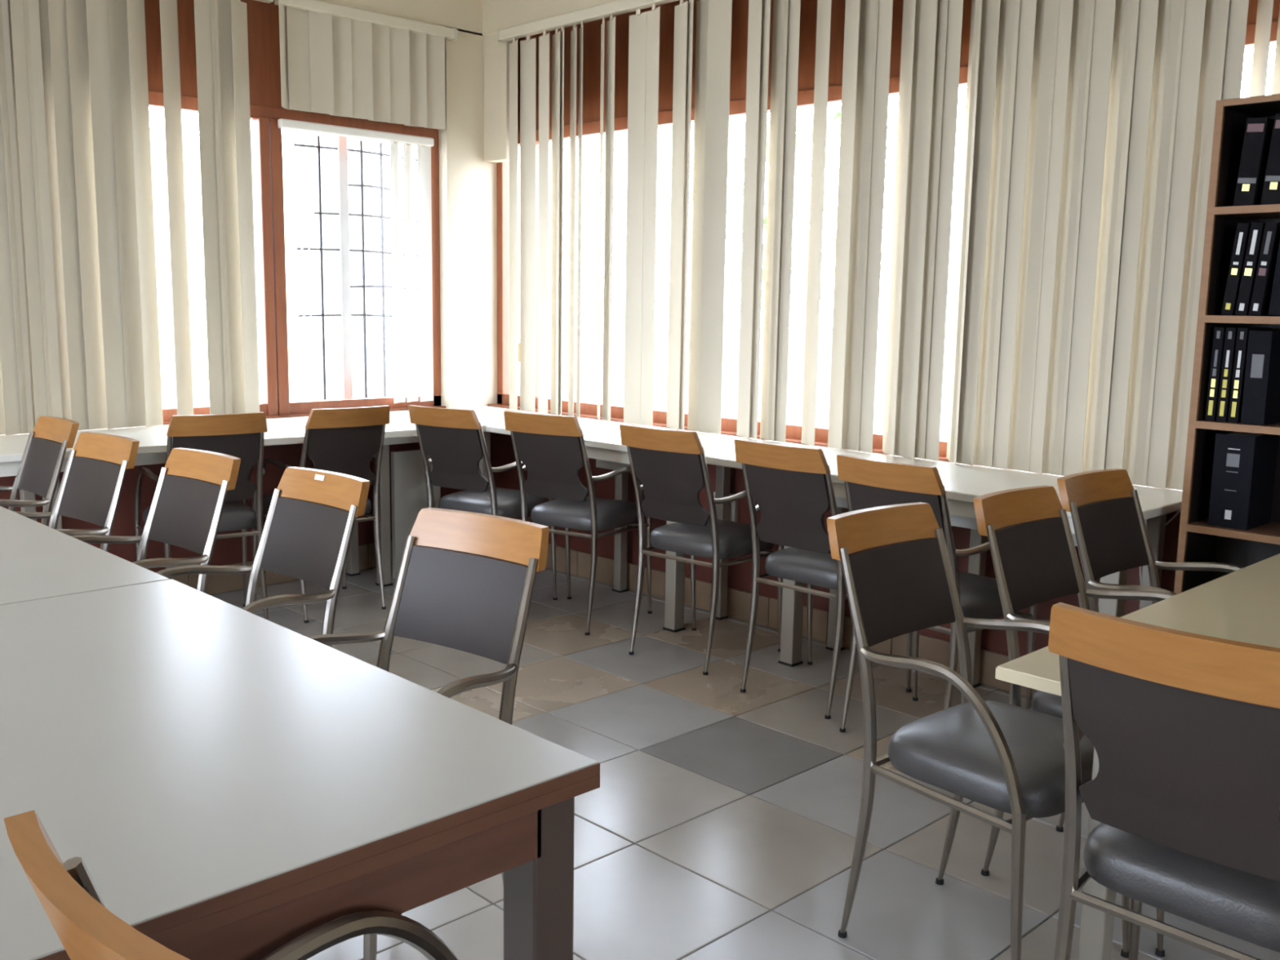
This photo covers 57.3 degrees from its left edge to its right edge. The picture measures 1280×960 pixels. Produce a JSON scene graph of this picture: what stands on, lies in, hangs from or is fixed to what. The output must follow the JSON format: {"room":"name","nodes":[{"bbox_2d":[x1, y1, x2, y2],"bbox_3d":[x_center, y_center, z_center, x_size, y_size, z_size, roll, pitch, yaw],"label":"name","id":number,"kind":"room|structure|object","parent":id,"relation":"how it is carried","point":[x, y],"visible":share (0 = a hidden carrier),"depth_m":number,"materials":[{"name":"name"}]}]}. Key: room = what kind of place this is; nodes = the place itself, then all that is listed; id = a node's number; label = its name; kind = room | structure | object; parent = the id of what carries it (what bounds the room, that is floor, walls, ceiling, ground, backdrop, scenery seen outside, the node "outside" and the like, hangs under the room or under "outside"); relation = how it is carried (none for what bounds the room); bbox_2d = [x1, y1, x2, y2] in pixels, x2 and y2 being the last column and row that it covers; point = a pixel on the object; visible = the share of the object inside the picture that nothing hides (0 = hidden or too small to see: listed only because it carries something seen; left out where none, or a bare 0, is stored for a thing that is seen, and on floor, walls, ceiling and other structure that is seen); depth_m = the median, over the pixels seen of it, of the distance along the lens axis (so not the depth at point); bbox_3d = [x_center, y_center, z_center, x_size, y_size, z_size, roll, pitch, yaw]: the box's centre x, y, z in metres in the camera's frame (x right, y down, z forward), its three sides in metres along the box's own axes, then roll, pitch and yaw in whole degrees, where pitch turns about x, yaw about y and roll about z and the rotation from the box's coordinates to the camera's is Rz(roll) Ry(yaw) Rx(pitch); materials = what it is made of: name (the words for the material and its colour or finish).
{"room":"meeting room","nodes":[
{"label":"meeting room","id":0,"kind":"room"},
{"bbox_2d":[0,0,519,573],"bbox_3d":[-2.938,-0.900,4.320,6.320,3.062,0.420,-7,12,-44],"label":"wall","id":1,"kind":"structure","parent":0,"point":[468,190],"depth_m":6.14,"materials":[{"name":"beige paint"}]},
{"bbox_2d":[172,540,392,595],"bbox_3d":[-2.069,0.476,5.094,3.380,0.136,0.020,-7,12,-44],"label":"baseboard","id":2,"kind":"structure","parent":1,"relation":"attached to","point":[216,583],"depth_m":5.32,"materials":[{"name":"grey tile"}]},
{"bbox_2d":[144,0,440,422],"bbox_3d":[-2.065,-1.234,5.230,2.770,1.945,0.070,-7,12,-44],"label":"window","id":3,"kind":"structure","parent":1,"relation":"in","point":[266,108],"depth_m":5.51,"materials":[{"name":"red wood"}]},
{"bbox_2d":[0,0,273,435],"bbox_3d":[-2.349,-1.164,4.792,1.865,1.932,0.075,-7,12,-44],"label":"vertical blind","id":4,"kind":"object","parent":3,"relation":"attached to","point":[79,327],"visible":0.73,"depth_m":4.92,"materials":[{"name":"beige fabric"}]},
{"bbox_2d":[277,118,434,403],"bbox_3d":[-1.383,-1.051,5.843,0.850,1.352,0.048,-7,12,-44],"label":"vertical blind","id":5,"kind":"object","parent":3,"relation":"attached to","point":[424,144],"visible":1,"depth_m":6.03,"materials":[{"name":"white fabric"}]},
{"bbox_2d":[274,0,457,129],"bbox_3d":[-1.302,-2.005,5.675,0.991,0.508,0.080,-7,12,-44],"label":"vertical blind","id":6,"kind":"object","parent":3,"relation":"attached to","point":[335,60],"visible":1,"depth_m":5.64,"materials":[{"name":"beige fabric"}]},
{"bbox_2d":[285,128,418,399],"bbox_3d":[-1.470,-1.063,6.054,0.850,1.430,0.029,-7,12,-44],"label":"window grille","id":7,"kind":"object","parent":1,"relation":"in","point":[341,148],"visible":0.69,"depth_m":6.02,"materials":[{"name":"grey metal"}]},
{"bbox_2d":[210,564,1279,959],"bbox_3d":[-0.271,1.129,1.809,6.500,0.140,8.328,-7,12,-44],"label":"floor","id":8,"kind":"structure","parent":0,"point":[721,823],"depth_m":3.09,"materials":[{"name":"grey tile"}]},
{"bbox_2d":[0,416,79,526],"bbox_3d":[-2.213,0.250,3.989,0.562,0.885,0.452,-7,12,-44],"label":"armchair","id":9,"kind":"object","parent":8,"relation":"on","point":[39,470],"visible":0.64,"depth_m":4.08,"materials":[{"name":"metal"}]},
{"bbox_2d":[13,431,139,552],"bbox_3d":[-1.809,0.329,3.509,0.452,0.885,0.562,8,11,39],"label":"armchair","id":10,"kind":"object","parent":8,"relation":"on","point":[90,491],"visible":0.41,"depth_m":3.62,"materials":[{"name":"metal"}]},
{"bbox_2d":[0,506,169,604],"bbox_3d":[-1.735,0.537,2.590,0.901,0.750,1.290,-7,12,-44],"label":"table","id":11,"kind":"object","parent":8,"relation":"on","point":[38,561],"visible":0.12,"depth_m":2.48,"materials":[{"name":"beige laminate"}]},
{"bbox_2d":[71,447,240,593],"bbox_3d":[-1.385,0.388,3.163,0.452,0.885,0.562,8,11,41],"label":"armchair","id":12,"kind":"object","parent":8,"relation":"on","point":[185,511],"visible":0.3,"depth_m":3.27,"materials":[{"name":"metal"}]},
{"bbox_2d":[133,412,268,620],"bbox_3d":[-1.722,0.157,4.658,0.452,0.885,0.562,-5,10,-34],"label":"chair","id":13,"kind":"object","parent":8,"relation":"on","point":[241,436],"visible":0.57,"depth_m":4.52,"materials":[{"name":"metal"}]},
{"bbox_2d":[4,809,457,959],"bbox_3d":[-0.200,0.710,1.064,0.466,0.912,0.579,9,12,43],"label":"armchair","id":14,"kind":"object","parent":8,"relation":"on","point":[67,892],"visible":1,"depth_m":0.86,"materials":[{"name":"wood"}]},
{"bbox_2d":[155,466,369,647],"bbox_3d":[-0.956,0.447,2.817,0.452,0.885,0.562,8,11,41],"label":"armchair","id":15,"kind":"object","parent":8,"relation":"on","point":[308,529],"visible":0.3,"depth_m":2.91,"materials":[{"name":"metal"}]},
{"bbox_2d":[314,474,324,480],"bbox_3d":[-0.810,-0.006,2.964,0.038,0.014,0.006,8,11,38],"label":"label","id":16,"kind":"object","parent":15,"relation":"on","point":[317,477],"visible":1,"depth_m":2.96,"materials":[{"name":"white paper"}]},
{"bbox_2d":[0,405,582,586],"bbox_3d":[-1.636,0.149,5.173,2.970,0.750,0.845,-7,12,-44],"label":"table","id":17,"kind":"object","parent":8,"relation":"on","point":[408,479],"depth_m":5.43,"materials":[{"name":"white laminate"}]},
{"bbox_2d":[0,405,582,462],"bbox_3d":[-1.630,-0.207,5.119,2.970,0.028,0.845,-7,12,-44],"label":"countertop","id":18,"kind":"structure","parent":17,"relation":"on","point":[289,430],"depth_m":5.00,"materials":[{"name":"white laminate"}]},
{"bbox_2d":[0,579,599,959],"bbox_3d":[-0.830,0.690,1.673,0.903,0.750,1.294,-7,12,-44],"label":"table","id":19,"kind":"object","parent":8,"relation":"on","point":[228,781],"visible":0.93,"depth_m":1.44,"materials":[{"name":"beige laminate"}]},
{"bbox_2d":[251,405,390,622],"bbox_3d":[-1.337,0.113,4.992,0.452,0.885,0.562,-7,11,-41],"label":"chair","id":20,"kind":"object","parent":8,"relation":"on","point":[345,441],"visible":0.58,"depth_m":4.82,"materials":[{"name":"metal"}]},
{"bbox_2d":[307,507,549,959],"bbox_3d":[-0.471,0.541,2.247,0.452,0.885,0.562,7,11,35],"label":"armchair","id":21,"kind":"object","parent":8,"relation":"on","point":[465,580],"visible":0.44,"depth_m":2.35,"materials":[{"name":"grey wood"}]},
{"bbox_2d":[408,404,557,599],"bbox_3d":[-0.693,0.112,5.073,0.452,0.885,0.562,6,10,31],"label":"chair","id":22,"kind":"object","parent":8,"relation":"on","point":[453,440],"visible":0.69,"depth_m":4.90,"materials":[{"name":"metal"}]},
{"bbox_2d":[503,411,652,635],"bbox_3d":[-0.271,0.148,4.872,0.452,0.885,0.562,6,10,31],"label":"chair","id":23,"kind":"object","parent":8,"relation":"on","point":[552,449],"visible":0.88,"depth_m":4.71,"materials":[{"name":"metal"}]},
{"bbox_2d":[619,423,783,675],"bbox_3d":[0.214,0.228,4.398,0.452,0.885,0.562,8,11,40],"label":"chair","id":24,"kind":"object","parent":8,"relation":"on","point":[670,465],"visible":0.88,"depth_m":4.25,"materials":[{"name":"metal"}]},
{"bbox_2d":[734,439,912,719],"bbox_3d":[0.603,0.299,3.970,0.452,0.885,0.562,9,12,44],"label":"chair","id":25,"kind":"object","parent":8,"relation":"on","point":[791,486],"visible":0.76,"depth_m":3.82,"materials":[{"name":"metal"}]},
{"bbox_2d":[485,417,1182,688],"bbox_3d":[0.545,0.267,4.628,0.625,0.750,2.988,-7,12,-44],"label":"table","id":26,"kind":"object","parent":8,"relation":"on","point":[962,483],"depth_m":4.34,"materials":[{"name":"white laminate"}]},
{"bbox_2d":[485,417,1182,519],"bbox_3d":[0.551,-0.090,4.574,0.625,0.028,2.988,-7,12,-44],"label":"countertop","id":27,"kind":"structure","parent":26,"relation":"on","point":[962,482],"depth_m":4.21,"materials":[{"name":"white laminate"}]},
{"bbox_2d":[836,453,1036,732],"bbox_3d":[0.882,0.360,3.590,0.562,0.885,0.452,-7,11,-41],"label":"chair","id":28,"kind":"object","parent":8,"relation":"on","point":[868,482],"visible":0.36,"depth_m":3.42,"materials":[{"name":"metal"}]},
{"bbox_2d":[826,502,1129,959],"bbox_3d":[0.677,0.534,2.420,0.452,0.885,0.562,-7,11,-41],"label":"armchair","id":29,"kind":"object","parent":8,"relation":"on","point":[898,574],"visible":0.8,"depth_m":2.38,"materials":[{"name":"leather"}]},
{"bbox_2d":[973,485,1176,957],"bbox_3d":[1.062,0.497,2.705,0.452,0.885,0.562,-7,12,-42],"label":"armchair","id":30,"kind":"object","parent":8,"relation":"on","point":[1034,557],"visible":0.34,"depth_m":2.79,"materials":[{"name":"metal"}]},
{"bbox_2d":[995,553,1279,959],"bbox_3d":[1.461,0.655,2.152,1.562,0.750,0.952,-7,12,-44],"label":"table","id":31,"kind":"object","parent":8,"relation":"on","point":[1242,605],"visible":0.35,"depth_m":2.19,"materials":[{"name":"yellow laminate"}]},
{"bbox_2d":[1057,468,1244,612],"bbox_3d":[1.375,0.452,3.039,0.452,0.885,0.562,-7,11,-41],"label":"armchair","id":32,"kind":"object","parent":8,"relation":"on","point":[1110,530],"visible":0.4,"depth_m":3.15,"materials":[{"name":"metal"}]},
{"bbox_2d":[1048,602,1279,959],"bbox_3d":[0.896,0.620,1.826,0.570,0.898,0.459,-7,12,-44],"label":"chair","id":33,"kind":"object","parent":8,"relation":"on","point":[1183,727],"visible":1,"depth_m":1.69,"materials":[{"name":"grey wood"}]},
{"bbox_2d":[1173,93,1279,594],"bbox_3d":[1.943,-0.058,3.111,0.256,1.890,0.862,-7,12,-44],"label":"bookcase","id":34,"kind":"object","parent":8,"relation":"on","point":[1198,541],"visible":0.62,"depth_m":3.30,"materials":[{"name":"brown wood"}]},
{"bbox_2d":[1204,326,1239,421],"bbox_3d":[1.679,-0.305,3.355,0.191,0.262,0.026,-7,13,-44],"label":"binder","id":35,"kind":"object","parent":34,"relation":"on","point":[1219,338],"visible":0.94,"depth_m":3.29,"materials":[{"name":"black plastic"}]},
{"bbox_2d":[1216,327,1238,422],"bbox_3d":[1.700,-0.302,3.333,0.191,0.262,0.026,-7,13,-44],"label":"book","id":36,"kind":"object","parent":34,"relation":"on","point":[1231,333],"visible":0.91,"depth_m":3.27,"materials":[{"name":"black plastic"}]},
{"bbox_2d":[1221,222,1251,315],"bbox_3d":[1.704,-0.588,3.291,0.191,0.252,0.052,-7,12,-44],"label":"book","id":37,"kind":"object","parent":34,"relation":"on","point":[1242,232],"visible":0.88,"depth_m":3.22,"materials":[{"name":"black plastic"}]},
{"bbox_2d":[1207,431,1279,529],"bbox_3d":[1.724,-0.004,3.349,0.191,0.262,0.105,-7,12,-44],"label":"binder","id":38,"kind":"object","parent":34,"relation":"on","point":[1244,464],"visible":0.98,"depth_m":3.29,"materials":[{"name":"black plastic"}]},
{"bbox_2d":[1227,327,1271,422],"bbox_3d":[1.722,-0.298,3.311,0.191,0.262,0.026,-7,13,-44],"label":"binder","id":39,"kind":"object","parent":34,"relation":"on","point":[1241,352],"visible":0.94,"depth_m":3.25,"materials":[{"name":"black plastic"}]},
{"bbox_2d":[1235,222,1265,315],"bbox_3d":[1.729,-0.584,3.265,0.191,0.252,0.052,-7,12,-44],"label":"binder","id":40,"kind":"object","parent":34,"relation":"on","point":[1256,232],"visible":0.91,"depth_m":3.20,"materials":[{"name":"black plastic"}]},
{"bbox_2d":[1233,117,1274,205],"bbox_3d":[1.719,-0.869,3.238,0.191,0.235,0.068,-7,12,-44],"label":"binder","id":41,"kind":"object","parent":34,"relation":"on","point":[1259,131],"visible":0.73,"depth_m":3.17,"materials":[{"name":"black plastic"}]},
{"bbox_2d":[1240,330,1279,425],"bbox_3d":[1.756,-0.289,3.277,0.191,0.255,0.060,-7,12,-44],"label":"binder","id":42,"kind":"object","parent":34,"relation":"on","point":[1261,391],"visible":1,"depth_m":3.21,"materials":[{"name":"black plastic"}]},
{"bbox_2d":[1248,222,1279,315],"bbox_3d":[1.754,-0.580,3.240,0.191,0.252,0.052,-7,12,-44],"label":"binder","id":43,"kind":"object","parent":34,"relation":"on","point":[1263,286],"visible":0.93,"depth_m":3.18,"materials":[{"name":"black plastic"}]},
{"bbox_2d":[1260,113,1279,204],"bbox_3d":[1.768,-0.863,3.188,0.191,0.239,0.068,-7,12,-44],"label":"binder","id":44,"kind":"object","parent":34,"relation":"on","point":[1271,188],"visible":0.98,"depth_m":3.13,"materials":[{"name":"black plastic"}]},
{"bbox_2d":[1268,240,1279,315],"bbox_3d":[1.797,-0.566,3.199,0.190,0.238,0.072,-7,12,-44],"label":"binder","id":45,"kind":"object","parent":34,"relation":"on","point":[1274,307],"visible":1,"depth_m":3.15,"materials":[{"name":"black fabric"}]},
{"bbox_2d":[482,0,1181,657],"bbox_3d":[1.940,-0.705,3.552,0.420,3.062,7.890,-7,12,-44],"label":"wall","id":46,"kind":"structure","parent":0,"point":[496,14],"depth_m":5.51,"materials":[{"name":"red paint"}]},
{"bbox_2d":[713,491,738,522],"bbox_3d":[0.364,0.116,4.973,0.030,0.120,0.125,-7,12,-44],"label":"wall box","id":47,"kind":"object","parent":46,"relation":"attached to","point":[734,505],"visible":0.22,"depth_m":4.93,"materials":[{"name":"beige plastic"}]},
{"bbox_2d":[545,543,1036,697],"bbox_3d":[0.788,0.596,4.605,0.020,0.136,4.680,-7,12,-44],"label":"baseboard","id":48,"kind":"structure","parent":46,"relation":"attached to","point":[936,650],"depth_m":4.87,"materials":[{"name":"grey tile"}]},
{"bbox_2d":[496,0,1279,456],"bbox_3d":[0.801,-1.117,4.763,0.085,1.945,4.490,-7,12,-44],"label":"window","id":49,"kind":"structure","parent":46,"relation":"in","point":[808,13],"depth_m":5.39,"materials":[{"name":"red wood"}]},
{"bbox_2d":[496,0,1279,490],"bbox_3d":[0.709,-1.102,4.691,0.105,1.938,4.112,-7,12,-44],"label":"vertical blind","id":50,"kind":"object","parent":49,"relation":"attached to","point":[1087,148],"visible":0.91,"depth_m":4.34,"materials":[{"name":"beige fabric"}]},
{"bbox_2d":[1139,510,1180,585],"bbox_3d":[1.621,0.242,3.666,0.109,0.322,0.012,8,11,40],"label":"cable","id":51,"kind":"object","parent":46,"relation":"attached to","point":[1177,512],"visible":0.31,"depth_m":3.63,"materials":[{"name":"beige plastic"}]},
{"label":"outside","id":52,"kind":"structure","parent":0,"visible":0},
{"bbox_2d":[162,341,952,439],"bbox_3d":[0.026,1.075,3.737,85.000,0.200,85.000,-7,12,-44],"label":"ground","id":53,"kind":"structure","parent":52,"point":[820,420],"depth_m":18.53,"materials":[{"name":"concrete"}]},
{"bbox_2d":[150,128,419,401],"bbox_3d":[-7.501,-3.252,18.215,11.600,3.800,3.600,-7,12,-44],"label":"building","id":54,"kind":"structure","parent":53,"relation":"on","point":[300,164],"depth_m":18.32,"materials":[{"name":"grey"}]},
{"bbox_2d":[351,328,832,420],"bbox_3d":[0.122,-1.207,14.191,8.000,1.200,0.200,-7,12,-44],"label":"wall","id":55,"kind":"structure","parent":53,"relation":"on","point":[588,339],"depth_m":13.63,"materials":[{"name":"grey paint"}]},
{"bbox_2d":[688,104,897,424],"bbox_3d":[1.882,-2.509,13.611,2.473,4.012,2.619,-7,12,-44],"label":"tree","id":56,"kind":"object","parent":53,"relation":"on","point":[735,218],"visible":0.36,"depth_m":13.57,"materials":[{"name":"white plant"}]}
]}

